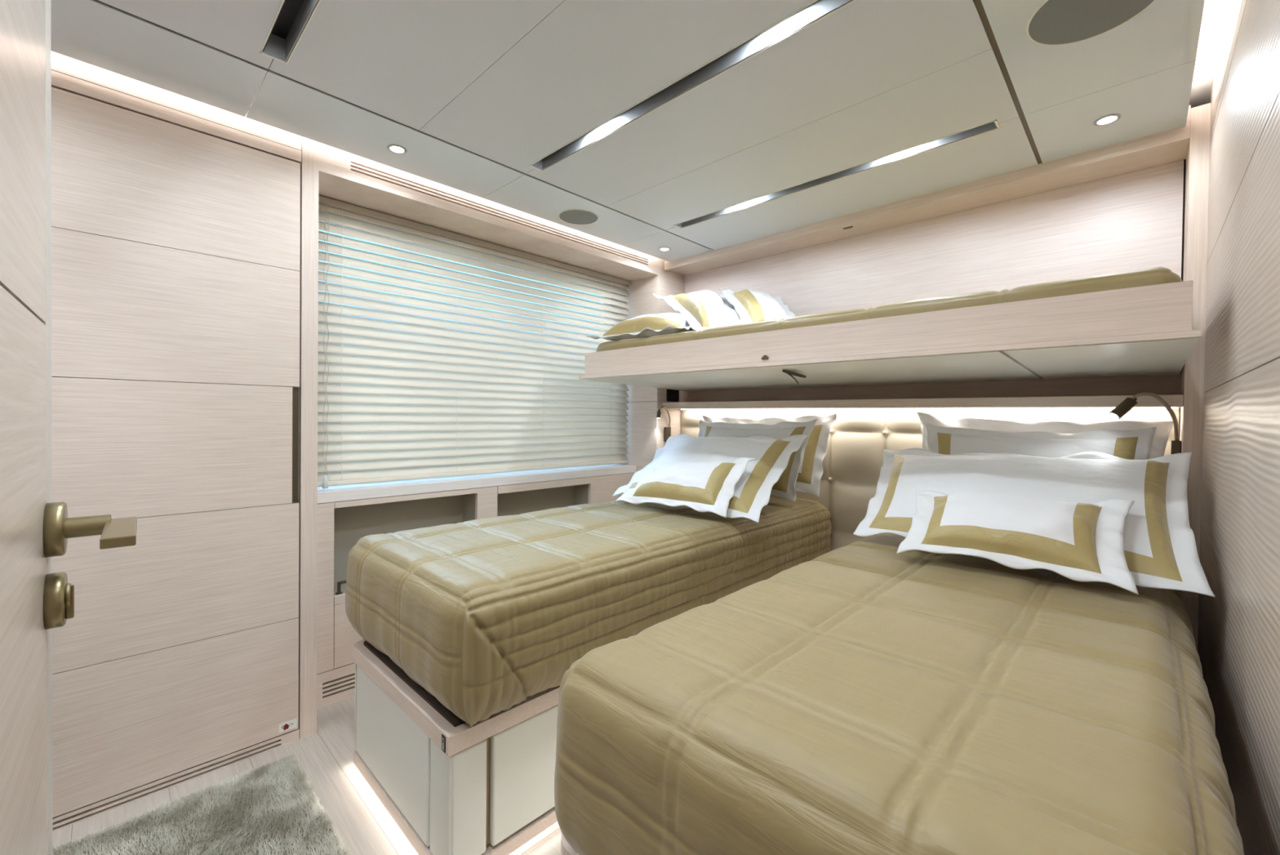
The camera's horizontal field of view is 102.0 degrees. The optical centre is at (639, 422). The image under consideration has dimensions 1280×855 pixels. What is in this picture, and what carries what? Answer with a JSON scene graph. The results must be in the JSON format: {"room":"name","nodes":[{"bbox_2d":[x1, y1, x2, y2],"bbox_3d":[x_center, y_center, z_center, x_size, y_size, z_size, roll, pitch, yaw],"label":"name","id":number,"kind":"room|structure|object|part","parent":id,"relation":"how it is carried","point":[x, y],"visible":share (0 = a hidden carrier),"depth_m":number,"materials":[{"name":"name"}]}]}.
{"room":"yacht cabin bedroom","nodes":[
{"label":"yacht cabin bedroom","id":0,"kind":"room"},
{"bbox_2d":[52,695,561,854],"bbox_3d":[-0.369,1.106,1.227,3.000,0.050,3.950,1,1,44],"label":"floor","id":1,"kind":"structure","parent":0,"point":[366,826],"depth_m":1.49,"materials":[{"name":"grey wood"}]},
{"bbox_2d":[0,0,137,854],"bbox_3d":[-0.348,0.107,0.279,0.106,1.948,0.806,0,1,-44],"label":"door","id":2,"kind":"structure","parent":1,"relation":"on","point":[35,600],"depth_m":0.45,"materials":[{"name":"brown wood"}]},
{"bbox_3d":[-0.551,0.110,0.522,0.140,0.055,0.067,1,1,44],"label":"handle","id":3,"kind":"part","parent":2,"relation":"part of","materials":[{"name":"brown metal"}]},
{"bbox_2d":[51,51,319,831],"bbox_3d":[-1.855,-0.031,1.278,0.396,2.190,1.758,1,1,44],"label":"wardrobe","id":4,"kind":"object","parent":1,"relation":"on","point":[184,230],"visible":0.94,"depth_m":1.52,"materials":[{"name":"brown wood"}]},
{"bbox_2d":[279,717,297,733],"bbox_3d":[-1.172,1.006,1.725,0.002,0.030,0.050,1,1,44],"label":"sticker","id":5,"kind":"object","parent":4,"relation":"attached to","point":[292,723],"visible":1,"depth_m":1.72,"materials":[{"name":"white paint"}]},
{"bbox_3d":[-1.156,0.073,1.736,0.022,0.385,0.020,1,1,44],"label":"handle","id":6,"kind":"part","parent":4,"relation":"part of","materials":[{"name":"brown metal"}]},
{"bbox_2d":[52,752,353,854],"bbox_3d":[-1.191,1.063,0.854,0.993,0.026,1.291,1,1,44],"label":"rug","id":7,"kind":"object","parent":1,"relation":"on","point":[273,808],"visible":1,"depth_m":1.36,"materials":[{"name":"grey carpet"}]},
{"bbox_2d":[353,638,559,854],"bbox_3d":[-0.016,0.746,2.068,0.678,0.660,1.890,1,1,44],"label":"bed","id":8,"kind":"object","parent":1,"relation":"on","point":[451,786],"visible":0.4,"depth_m":1.29,"materials":[{"name":"brown wood"}]},
{"bbox_3d":[-0.875,0.873,1.628,0.031,0.271,0.067,1,1,6],"label":"panel","id":9,"kind":"part","parent":8,"relation":"part of","materials":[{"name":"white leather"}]},
{"bbox_3d":[-0.682,0.878,1.421,0.507,0.271,0.020,1,1,44],"label":"panel","id":10,"kind":"part","parent":8,"relation":"part of","materials":[{"name":"beige wood"}]},
{"bbox_3d":[-0.459,0.883,1.205,0.097,0.271,0.020,1,1,44],"label":"panel","id":11,"kind":"part","parent":8,"relation":"part of","materials":[{"name":"beige wood"}]},
{"bbox_2d":[441,733,445,752],"bbox_3d":[-0.444,0.723,1.169,0.017,0.036,0.003,1,1,44],"label":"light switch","id":12,"kind":"object","parent":8,"relation":"attached to","point":[443,735],"depth_m":1.17,"materials":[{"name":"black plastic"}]},
{"bbox_3d":[-0.015,0.716,2.068,0.678,0.043,1.887,1,1,44],"label":"frame","id":13,"kind":"part","parent":8,"relation":"part of","materials":[{"name":"brown wood"}]},
{"bbox_3d":[-0.400,0.884,1.206,0.020,0.271,0.088,1,1,44],"label":"panel","id":14,"kind":"part","parent":8,"relation":"part of","materials":[{"name":"beige wood"}]},
{"bbox_3d":[-0.211,0.884,1.401,0.020,0.271,0.424,1,1,44],"label":"panel","id":15,"kind":"part","parent":8,"relation":"part of","materials":[{"name":"beige wood"}]},
{"bbox_2d":[345,495,831,726],"bbox_3d":[-0.013,0.524,2.065,0.824,0.333,1.915,1,1,44],"label":"bedspread","id":16,"kind":"object","parent":8,"relation":"on","point":[486,615],"visible":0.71,"depth_m":1.44,"materials":[{"name":"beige fabric"}]},
{"bbox_2d":[614,457,755,517],"bbox_3d":[0.173,0.236,2.115,0.533,0.209,0.240,1,1,40],"label":"pillow","id":17,"kind":"object","parent":16,"relation":"on","point":[701,486],"visible":1,"depth_m":2.04,"materials":[{"name":"white fabric"}]},
{"bbox_2d":[640,462,723,488],"bbox_3d":[0.175,0.238,2.111,0.395,0.167,0.170,1,1,40],"label":"cushion","id":18,"kind":"object","parent":17,"relation":"on","point":[665,475],"depth_m":2.07,"materials":[{"name":"white fabric"}]},
{"bbox_2d":[612,433,807,522],"bbox_3d":[0.289,0.195,2.322,0.917,0.302,0.565,1,1,44],"label":"pillow","id":19,"kind":"object","parent":16,"relation":"on","point":[752,492],"visible":0.62,"depth_m":2.24,"materials":[{"name":"white fabric"}]},
{"bbox_2d":[633,437,777,497],"bbox_3d":[0.292,0.197,2.322,0.747,0.262,0.474,1,1,44],"label":"cushion","id":20,"kind":"object","parent":19,"relation":"on","point":[761,473],"depth_m":2.28,"materials":[{"name":"white fabric"}]},
{"bbox_2d":[697,418,817,501],"bbox_3d":[0.521,0.159,2.564,0.710,0.368,0.162,1,1,44],"label":"pillow","id":21,"kind":"object","parent":16,"relation":"on","point":[784,487],"visible":0.36,"depth_m":2.42,"materials":[{"name":"white fabric"}]},
{"bbox_2d":[707,426,796,439],"bbox_3d":[0.514,0.161,2.559,0.602,0.299,0.144,1,1,44],"label":"cushion","id":22,"kind":"object","parent":21,"relation":"on","point":[778,433],"depth_m":2.54,"materials":[{"name":"white fabric"}]},
{"bbox_2d":[702,413,836,496],"bbox_3d":[0.612,0.141,2.666,0.782,0.386,0.125,1,1,44],"label":"pillow","id":23,"kind":"object","parent":16,"relation":"on","point":[811,470],"visible":0.2,"depth_m":2.45,"materials":[{"name":"white fabric"}]},
{"bbox_2d":[798,448,804,472],"bbox_3d":[0.610,0.143,2.665,0.662,0.281,0.101,1,1,44],"label":"cushion","id":24,"kind":"object","parent":23,"relation":"on","point":[802,469],"depth_m":2.46,"materials":[{"name":"white fabric"}]},
{"bbox_2d":[316,472,634,708],"bbox_3d":[-0.685,0.680,2.570,0.160,0.764,1.723,1,1,44],"label":"base cabinet","id":25,"kind":"object","parent":1,"relation":"on","point":[340,524],"visible":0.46,"depth_m":2.17,"materials":[{"name":"brown wood"}]},
{"bbox_3d":[-0.727,0.811,2.429,0.020,0.242,1.268,1,1,44],"label":"door","id":26,"kind":"part","parent":25,"relation":"part of","materials":[{"name":"brown wood"}]},
{"bbox_2d":[560,832,578,854],"bbox_3d":[0.788,0.764,1.292,0.807,0.660,1.887,1,1,44],"label":"bed","id":27,"kind":"object","parent":1,"relation":"on","point":[566,848],"visible":0.02,"depth_m":0.87,"materials":[{"name":"brown wood"}]},
{"bbox_2d":[554,533,1244,854],"bbox_3d":[0.786,0.552,1.269,0.807,0.354,1.940,1,1,44],"label":"bedspread","id":28,"kind":"object","parent":27,"relation":"on","point":[862,696],"visible":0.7,"depth_m":0.71,"materials":[{"name":"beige fabric"}]},
{"bbox_2d":[896,490,1138,594],"bbox_3d":[0.956,0.273,1.357,0.507,0.177,0.274,1,1,44],"label":"pillow","id":29,"kind":"object","parent":28,"relation":"on","point":[1076,541],"visible":1,"depth_m":1.27,"materials":[{"name":"white fabric"}]},
{"bbox_2d":[939,492,1077,545],"bbox_3d":[0.951,0.268,1.349,0.385,0.154,0.197,1,1,44],"label":"cushion","id":30,"kind":"object","parent":29,"relation":"on","point":[966,518],"depth_m":1.31,"materials":[{"name":"white fabric"}]},
{"bbox_2d":[853,448,1215,596],"bbox_3d":[1.066,0.219,1.547,0.846,0.287,0.557,1,1,44],"label":"pillow","id":31,"kind":"object","parent":28,"relation":"on","point":[1160,548],"visible":0.65,"depth_m":1.46,"materials":[{"name":"white fabric"}]},
{"bbox_2d":[884,454,1152,557],"bbox_3d":[1.073,0.224,1.550,0.745,0.247,0.477,1,1,44],"label":"cushion","id":32,"kind":"object","parent":31,"relation":"on","point":[1079,478],"depth_m":1.53,"materials":[{"name":"white fabric"}]},
{"bbox_2d":[925,423,1156,459],"bbox_3d":[1.327,0.183,1.783,0.658,0.354,0.156,1,1,44],"label":"pillow","id":33,"kind":"object","parent":28,"relation":"on","point":[1136,444],"visible":0.31,"depth_m":1.76,"materials":[{"name":"white fabric"}]},
{"bbox_2d":[950,433,1116,457],"bbox_3d":[1.322,0.184,1.778,0.571,0.289,0.135,1,1,44],"label":"cushion","id":34,"kind":"object","parent":33,"relation":"on","point":[1045,445],"depth_m":1.77,"materials":[{"name":"white fabric"}]},
{"bbox_2d":[916,412,1173,458],"bbox_3d":[1.408,0.156,1.890,0.116,0.394,0.753,0,1,-45],"label":"pillow","id":35,"kind":"object","parent":28,"relation":"on","point":[1163,428],"visible":0.12,"depth_m":1.86,"materials":[{"name":"white fabric"}]},
{"bbox_2d":[50,0,1229,262],"bbox_3d":[-0.292,-1.018,1.221,2.750,0.200,3.850,1,1,44],"label":"ceiling","id":36,"kind":"structure","parent":0,"point":[475,93],"depth_m":1.42,"materials":[{"name":"white paint"}]},
{"bbox_2d":[259,0,321,64],"bbox_3d":[-0.472,-0.944,0.873,1.273,0.060,0.058,1,1,44],"label":"ceiling light","id":37,"kind":"object","parent":36,"relation":"attached to","point":[291,17],"visible":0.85,"depth_m":1.26,"materials":[{"name":"white paint"}]},
{"bbox_2d":[386,144,407,154],"bbox_3d":[-0.825,-0.929,1.759,0.062,0.003,0.062,1,1,44],"label":"recessed light","id":38,"kind":"object","parent":36,"relation":"in","point":[395,148],"visible":1,"depth_m":1.76,"materials":[{"name":"silver metal"}]},
{"bbox_2d":[558,208,598,225],"bbox_3d":[-0.278,-0.929,2.341,0.180,0.003,0.180,1,1,44],"label":"ceiling speaker","id":39,"kind":"object","parent":36,"relation":"attached to","point":[574,216],"visible":1,"depth_m":2.33,"materials":[{"name":"white paint"}]},
{"bbox_2d":[658,247,670,251],"bbox_3d":[0.132,-0.930,2.773,0.062,0.003,0.062,1,1,44],"label":"recessed light","id":40,"kind":"object","parent":36,"relation":"in","point":[663,249],"visible":1,"depth_m":2.77,"materials":[{"name":"silver metal"}]},
{"bbox_2d":[528,0,856,171],"bbox_3d":[0.078,-0.944,1.442,1.273,0.060,0.058,1,1,44],"label":"ceiling light","id":41,"kind":"object","parent":36,"relation":"attached to","point":[802,17],"visible":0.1,"depth_m":1.38,"materials":[{"name":"white paint"}]},
{"bbox_2d":[673,120,999,228],"bbox_3d":[0.631,-0.945,2.007,1.264,0.060,0.058,1,1,44],"label":"ceiling light","id":42,"kind":"object","parent":36,"relation":"attached to","point":[993,125],"visible":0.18,"depth_m":1.89,"materials":[{"name":"white paint"}]},
{"bbox_2d":[1026,0,1155,45],"bbox_3d":[0.983,-0.901,1.122,0.234,0.003,0.234,1,1,44],"label":"ceiling speaker","id":43,"kind":"object","parent":36,"relation":"attached to","point":[1054,22],"visible":1,"depth_m":1.15,"materials":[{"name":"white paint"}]},
{"bbox_2d":[1093,113,1121,126],"bbox_3d":[1.390,-0.901,1.542,0.062,0.003,0.062,1,1,44],"label":"recessed light","id":44,"kind":"object","parent":36,"relation":"in","point":[1110,118],"visible":1,"depth_m":1.54,"materials":[{"name":"silver metal"}]},
{"bbox_2d":[610,258,685,472],"bbox_3d":[-1.164,-0.038,2.064,0.497,2.200,3.850,1,1,44],"label":"wall","id":45,"kind":"structure","parent":0,"point":[646,432],"depth_m":3.09,"materials":[{"name":"brown wood"}]},
{"bbox_2d":[318,213,611,342],"bbox_3d":[-0.813,-0.321,2.691,0.060,1.100,1.740,1,1,44],"label":"window","id":46,"kind":"structure","parent":45,"relation":"in","point":[330,213],"depth_m":2.59,"materials":[{"name":"clear glass"}]},
{"bbox_2d":[317,195,630,488],"bbox_3d":[-0.653,-0.306,2.562,0.074,1.107,1.671,1,1,44],"label":"blind","id":47,"kind":"object","parent":46,"relation":"attached to","point":[392,406],"visible":0.94,"depth_m":2.35,"materials":[{"name":"beige"}]},
{"bbox_3d":[-1.191,-0.312,1.965,0.006,1.050,0.020,1,1,44],"label":"pull cord","id":48,"kind":"part","parent":47,"relation":"part of","materials":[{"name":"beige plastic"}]},
{"bbox_3d":[-1.175,-0.300,2.032,0.041,1.065,0.005,1,1,44],"label":"ladder cord","id":49,"kind":"part","parent":47,"relation":"part of","materials":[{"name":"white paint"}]},
{"bbox_3d":[-0.845,-0.300,2.374,0.041,1.065,0.005,1,1,44],"label":"ladder cord","id":50,"kind":"part","parent":47,"relation":"part of","materials":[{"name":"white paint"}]},
{"bbox_3d":[-0.665,0.232,2.573,0.044,0.016,1.671,1,1,44],"label":"rail","id":51,"kind":"part","parent":47,"relation":"part of","materials":[{"name":"beige"}]},
{"bbox_3d":[-0.655,-0.846,2.563,0.052,0.027,1.671,1,1,44],"label":"head rail","id":52,"kind":"part","parent":47,"relation":"part of","materials":[{"name":"beige"}]},
{"bbox_3d":[-0.517,-0.300,2.713,0.041,1.065,0.005,1,1,44],"label":"ladder cord","id":53,"kind":"part","parent":47,"relation":"part of","materials":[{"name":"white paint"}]},
{"bbox_3d":[-0.184,-0.301,3.057,0.041,1.065,0.005,1,1,44],"label":"ladder cord","id":54,"kind":"part","parent":47,"relation":"part of","materials":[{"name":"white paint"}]},
{"bbox_2d":[317,463,635,503],"bbox_3d":[-0.706,0.275,2.591,0.233,0.040,1.726,1,1,44],"label":"window sill","id":55,"kind":"structure","parent":45,"relation":"attached to","point":[333,493],"depth_m":2.34,"materials":[{"name":"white wood"}]},
{"bbox_2d":[318,142,658,285],"bbox_3d":[-0.633,-0.994,2.519,0.395,0.266,1.727,1,1,44],"label":"window valance","id":56,"kind":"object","parent":45,"relation":"attached to","point":[344,176],"depth_m":2.21,"materials":[{"name":"brown wood"}]},
{"bbox_2d":[656,405,671,441],"bbox_3d":[0.143,0.007,3.024,0.036,0.208,0.151,1,1,29],"label":"reading lamp","id":57,"kind":"object","parent":45,"relation":"attached to","point":[667,429],"visible":0.96,"depth_m":3.06,"materials":[{"name":"brown metal"}]},
{"bbox_2d":[666,388,679,401],"bbox_3d":[0.198,-0.166,3.105,0.012,0.073,0.110,1,1,44],"label":"power outlet","id":58,"kind":"object","parent":45,"relation":"attached to","point":[672,395],"visible":0.9,"depth_m":3.10,"materials":[{"name":"black plastic"}]},
{"bbox_2d":[683,159,1186,429],"bbox_3d":[0.966,-0.019,2.582,2.800,2.200,0.100,1,1,44],"label":"wall","id":59,"kind":"structure","parent":0,"point":[1133,220],"depth_m":2.09,"materials":[{"name":"brown wood"}]},
{"bbox_2d":[578,280,1201,391],"bbox_3d":[0.740,-0.247,2.125,2.078,0.179,0.845,1,1,44],"label":"bunk","id":60,"kind":"object","parent":59,"relation":"attached to","point":[1145,330],"visible":1,"depth_m":1.56,"materials":[{"name":"brown wood"}]},
{"bbox_2d":[595,266,1182,351],"bbox_3d":[0.764,-0.336,2.130,2.004,0.089,0.804,1,1,44],"label":"bedspread","id":61,"kind":"object","parent":60,"relation":"on","point":[1156,275],"visible":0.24,"depth_m":1.50,"materials":[{"name":"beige fabric"}]},
{"bbox_2d":[586,312,695,340],"bbox_3d":[0.093,-0.454,2.522,0.581,0.156,0.415,1,1,40],"label":"pillow","id":62,"kind":"object","parent":61,"relation":"on","point":[644,326],"visible":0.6,"depth_m":2.39,"materials":[{"name":"white fabric"}]},
{"bbox_2d":[653,289,742,331],"bbox_3d":[0.272,-0.553,2.531,0.470,0.320,0.678,1,1,5],"label":"pillow","id":63,"kind":"object","parent":61,"relation":"on","point":[705,308],"visible":0.8,"depth_m":2.44,"materials":[{"name":"white fabric"}]},
{"bbox_2d":[688,289,732,327],"bbox_3d":[0.353,-0.554,2.573,0.259,0.293,0.593,1,1,-10],"label":"cushion","id":64,"kind":"object","parent":63,"relation":"on","point":[706,308],"depth_m":2.39,"materials":[{"name":"white fabric"}]},
{"bbox_2d":[718,288,795,324],"bbox_3d":[0.595,-0.559,2.549,0.310,0.302,0.436,1,1,-7],"label":"pillow","id":65,"kind":"object","parent":61,"relation":"on","point":[751,305],"visible":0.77,"depth_m":2.47,"materials":[{"name":"white fabric"}]},
{"bbox_2d":[746,288,788,320],"bbox_3d":[0.590,-0.559,2.538,0.185,0.245,0.345,1,1,-5],"label":"cushion","id":66,"kind":"object","parent":65,"relation":"on","point":[761,306],"depth_m":2.43,"materials":[{"name":"white fabric"}]},
{"bbox_3d":[0.743,-0.191,2.130,2.073,0.029,0.831,1,1,44],"label":"underside panel","id":67,"kind":"part","parent":60,"relation":"part of","materials":[{"name":"white paint"}]},
{"bbox_2d":[662,394,1183,409],"bbox_3d":[0.960,-0.083,2.380,2.115,0.042,0.197,1,1,44],"label":"shelf","id":68,"kind":"object","parent":59,"relation":"attached to","point":[1175,401],"visible":1,"depth_m":2.05,"materials":[{"name":"brown wood"}]},
{"bbox_2d":[664,105,1191,275],"bbox_3d":[0.971,-0.927,2.369,2.112,0.099,0.197,1,1,44],"label":"trim","id":69,"kind":"structure","parent":59,"relation":"attached to","point":[1169,146],"depth_m":2.01,"materials":[{"name":"brown wood"}]},
{"bbox_2d":[680,408,1179,551],"bbox_3d":[1.005,0.339,2.436,2.109,0.812,0.055,1,1,44],"label":"headboard","id":70,"kind":"object","parent":59,"relation":"attached to","point":[852,463],"visible":0.16,"depth_m":2.40,"materials":[{"name":"beige leather"}]},
{"bbox_2d":[1197,0,1279,854],"bbox_3d":[0.601,0.013,0.358,0.100,2.220,3.850,1,1,44],"label":"wall","id":71,"kind":"structure","parent":0,"point":[1238,636],"depth_m":0.92,"materials":[{"name":"brown wood"}]},
{"bbox_2d":[1108,391,1181,453],"bbox_3d":[1.588,0.025,1.609,0.270,0.239,0.060,1,1,-10],"label":"reading lamp","id":72,"kind":"object","parent":71,"relation":"attached to","point":[1128,403],"visible":0.95,"depth_m":1.59,"materials":[{"name":"brown metal"}]},
{"bbox_2d":[1179,102,1210,650],"bbox_3d":[1.745,0.076,1.630,0.060,2.050,0.209,1,1,44],"label":"trim","id":73,"kind":"structure","parent":71,"relation":"attached to","point":[1197,157],"depth_m":1.56,"materials":[{"name":"brown wood"}]}
]}

